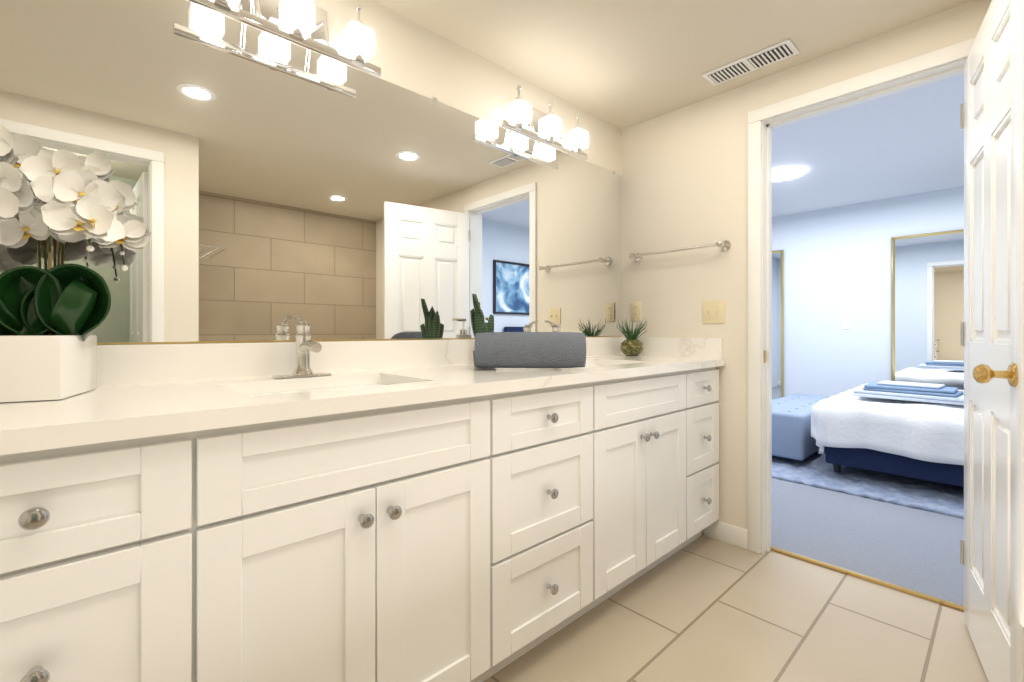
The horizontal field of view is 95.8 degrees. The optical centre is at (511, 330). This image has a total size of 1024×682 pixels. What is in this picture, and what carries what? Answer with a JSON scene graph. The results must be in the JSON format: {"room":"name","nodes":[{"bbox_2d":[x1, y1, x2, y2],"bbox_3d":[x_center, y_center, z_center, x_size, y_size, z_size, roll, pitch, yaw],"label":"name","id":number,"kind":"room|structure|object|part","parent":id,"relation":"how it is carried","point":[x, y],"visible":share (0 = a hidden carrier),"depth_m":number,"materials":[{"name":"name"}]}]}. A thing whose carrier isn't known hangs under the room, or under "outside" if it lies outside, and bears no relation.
{"room":"bathroom","nodes":[
{"label":"bathroom","id":0,"kind":"room"},
{"bbox_2d":[0,0,621,344],"bbox_3d":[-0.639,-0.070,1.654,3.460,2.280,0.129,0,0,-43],"label":"vanity mirror","id":1,"kind":"object","parent":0,"point":[276,183],"depth_m":1.54,"materials":[{"name":"clear glass"}]},
{"bbox_2d":[188,0,380,76],"bbox_3d":[-0.679,-0.981,1.432,0.560,0.199,0.158,0,0,-43],"label":"sconce","id":2,"kind":"object","parent":1,"relation":"attached to","point":[303,23],"visible":1,"depth_m":1.43,"materials":[{"name":"white glass"}]},
{"bbox_2d":[502,86,588,159],"bbox_3d":[0.155,-0.981,2.209,0.580,0.199,0.158,0,0,-43],"label":"sconce","id":3,"kind":"object","parent":1,"relation":"attached to","point":[524,118],"visible":1,"depth_m":2.16,"materials":[{"name":"white glass"}]},
{"bbox_2d":[372,0,971,129],"bbox_3d":[0.486,-1.260,0.447,3.460,0.100,3.430,0,0,-43],"label":"ceiling","id":4,"kind":"structure","parent":0,"point":[622,64],"depth_m":1.90,"materials":[{"name":"beige paint"}]},
{"bbox_2d":[702,39,798,85],"bbox_3d":[1.071,-1.203,2.092,0.135,0.013,0.370,0,0,-43],"label":"ceiling vent","id":5,"kind":"object","parent":4,"relation":"in","point":[784,49],"visible":1,"depth_m":2.07,"materials":[{"name":"white plastic"}]},
{"bbox_2d":[484,534,988,681],"bbox_3d":[0.515,1.095,0.474,3.540,0.050,3.430,0,0,-43],"label":"floor","id":6,"kind":"structure","parent":0,"point":[702,608],"depth_m":1.64,"materials":[{"name":"beige tile"}]},
{"bbox_2d":[0,358,725,681],"bbox_3d":[-0.347,0.624,1.421,3.322,0.893,0.620,0,0,-43],"label":"bathroom vanity","id":7,"kind":"object","parent":6,"relation":"on","point":[302,508],"depth_m":1.03,"materials":[{"name":"white wood"}]},
{"bbox_2d":[0,125,150,402],"bbox_3d":[-1.039,-0.145,0.986,0.418,0.572,0.257,0,0,-43],"label":"potted orchid","id":8,"kind":"object","parent":7,"relation":"on","point":[52,319],"visible":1,"depth_m":0.98,"materials":[{"name":"white plant"}]},
{"bbox_2d":[380,366,587,385],"bbox_3d":[-0.073,0.160,1.676,0.705,0.035,0.330,0,0,-43],"label":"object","id":9,"kind":"structure","parent":7,"relation":"on","point":[447,375],"depth_m":1.50,"materials":[{"name":"white stone"}]},
{"bbox_2d":[470,294,493,365],"bbox_3d":[-0.120,0.000,1.819,0.110,0.282,0.118,0,0,-43],"label":"snake plant","id":10,"kind":"object","parent":9,"relation":"on","point":[479,324],"visible":0.33,"depth_m":1.79,"materials":[{"name":"green plant"}]},
{"bbox_2d":[474,332,585,367],"bbox_3d":[0.066,0.069,1.679,0.390,0.132,0.139,0,20,2],"label":"roll","id":11,"kind":"object","parent":9,"relation":"on","point":[529,349],"visible":1,"depth_m":1.62,"materials":[{"name":"grey fabric"}]},
{"bbox_2d":[617,318,646,355],"bbox_3d":[0.674,0.033,2.604,0.171,0.216,0.171,0,0,-43],"label":"grass plant","id":12,"kind":"object","parent":7,"relation":"on","point":[631,345],"visible":1,"depth_m":2.57,"materials":[{"name":"green plant"}]},
{"bbox_2d":[771,546,963,610],"bbox_3d":[1.503,1.063,2.010,0.020,0.014,0.710,0,0,-43],"label":"threshold strip","id":13,"kind":"object","parent":6,"relation":"on","point":[888,584],"visible":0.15,"depth_m":1.97,"materials":[{"name":"gold metal"}]},
{"bbox_2d":[622,0,991,533],"bbox_3d":[1.314,-0.200,2.183,0.120,2.540,4.840,0,0,-43],"label":"wall","id":14,"kind":"structure","parent":0,"point":[684,176],"depth_m":2.37,"materials":[{"name":"beige paint"}]},
{"bbox_2d":[630,301,640,320],"bbox_3d":[0.726,-0.115,2.718,0.010,0.115,0.070,0,0,-43],"label":"outlet","id":15,"kind":"object","parent":14,"relation":"attached to","point":[635,310],"visible":1,"depth_m":2.71,"materials":[{"name":"beige plastic"}]},
{"bbox_2d":[629,240,730,261],"bbox_3d":[0.883,-0.430,2.498,0.080,0.052,0.551,0,0,-43],"label":"towel bar","id":16,"kind":"object","parent":14,"relation":"attached to","point":[725,245],"depth_m":2.43,"materials":[{"name":"silver metal"}]},
{"bbox_2d":[702,301,724,322],"bbox_3d":[1.035,-0.095,2.381,0.018,0.115,0.116,0,0,-43],"label":"light switch","id":17,"kind":"object","parent":14,"relation":"attached to","point":[713,311],"visible":1,"depth_m":2.38,"materials":[{"name":"beige plastic"}]},
{"bbox_2d":[708,521,747,538],"bbox_3d":[0.523,1.010,3.130,0.012,0.095,2.134,0,0,-43],"label":"baseboard","id":18,"kind":"structure","parent":14,"relation":"attached to","point":[728,528],"depth_m":2.31,"materials":[{"name":"white wood"}]},
{"bbox_2d":[748,38,974,553],"bbox_3d":[1.488,0.003,1.996,0.152,2.135,0.840,0,0,-43],"label":"door frame","id":19,"kind":"structure","parent":14,"relation":"attached to","point":[931,67],"depth_m":2.22,"materials":[{"name":"white wood"}]},
{"bbox_2d":[960,0,1023,681],"bbox_3d":[1.464,0.043,1.402,0.189,2.030,0.714,0,0,36],"label":"door","id":20,"kind":"structure","parent":14,"relation":"in","point":[992,333],"depth_m":1.35,"materials":[{"name":"white wood"}]},
{"bbox_3d":[1.293,0.113,1.166,0.189,0.062,0.062,0,0,36],"label":"knob","id":21,"kind":"part","parent":20,"relation":"part of","materials":[{"name":"gold metal"}]},
{"bbox_2d":[772,477,963,605],"bbox_3d":[2.575,1.089,3.632,3.780,0.062,4.440,0,0,-43],"label":"floor","id":22,"kind":"structure","parent":0,"point":[918,550],"depth_m":2.38,"materials":[{"name":"carpet"}]},
{"bbox_2d":[772,446,963,518],"bbox_3d":[2.872,1.049,3.943,2.336,0.047,3.067,0,0,-43],"label":"shag rug","id":23,"kind":"object","parent":22,"relation":"on","point":[816,469],"visible":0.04,"depth_m":3.12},
{"bbox_2d":[772,394,829,462],"bbox_3d":[2.542,0.825,4.114,1.370,0.385,0.450,0,0,-43],"label":"ottoman bench","id":24,"kind":"object","parent":23,"relation":"on","point":[792,438],"visible":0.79,"depth_m":3.59,"materials":[{"name":"fabric"}]},
{"bbox_2d":[811,383,963,486],"bbox_3d":[3.515,0.484,3.144,1.783,1.068,2.184,0,0,-43],"label":"bed","id":25,"kind":"object","parent":23,"relation":"on","point":[917,440],"visible":0.5,"depth_m":3.04,"materials":[{"name":"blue fabric"}]},
{"bbox_2d":[852,380,963,404],"bbox_3d":[2.834,0.428,3.289,0.366,0.104,0.623,0,0,-43],"label":"folded towels","id":26,"kind":"object","parent":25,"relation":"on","point":[920,392],"visible":0.83,"depth_m":3.18,"materials":[{"name":"blue fabric"}]},
{"bbox_2d":[772,186,963,396],"bbox_3d":[3.913,-0.150,4.880,0.120,2.440,4.440,0,0,-43],"label":"wall","id":27,"kind":"structure","parent":0,"point":[837,265],"depth_m":5.05,"materials":[{"name":"white paint"}]},
{"bbox_2d":[772,250,783,399],"bbox_3d":[2.856,0.040,5.903,0.030,2.000,1.100,0,0,-43],"label":"mirrored closet door","id":28,"kind":"structure","parent":27,"relation":"in","point":[777,324],"depth_m":5.54,"materials":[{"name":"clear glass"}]},
{"bbox_2d":[842,319,848,328],"bbox_3d":[3.649,-0.070,5.061,0.018,0.115,0.070,0,0,-43],"label":"light switch","id":29,"kind":"object","parent":27,"relation":"attached to","point":[845,323],"visible":1,"depth_m":5.06,"materials":[{"name":"white plastic"}]},
{"bbox_2d":[891,229,963,389],"bbox_3d":[4.567,0.040,4.068,0.030,2.000,1.920,0,0,-43],"label":"mirror","id":30,"kind":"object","parent":27,"relation":"in","point":[927,293],"depth_m":4.56,"materials":[{"name":"clear glass"}]},
{"bbox_2d":[772,74,963,217],"bbox_3d":[2.590,-1.420,3.645,3.740,0.100,4.440,0,0,-43],"label":"ceiling","id":31,"kind":"structure","parent":0,"point":[906,142],"depth_m":3.52,"materials":[{"name":"white paint"}]},
{"bbox_2d":[772,166,805,180],"bbox_3d":[2.362,-1.355,4.021,0.330,0.030,0.330,0,0,-43],"label":"recessed light","id":32,"kind":"object","parent":31,"relation":"in","point":[783,173],"visible":0.77,"depth_m":3.95,"materials":[{"name":"white"}]}
]}

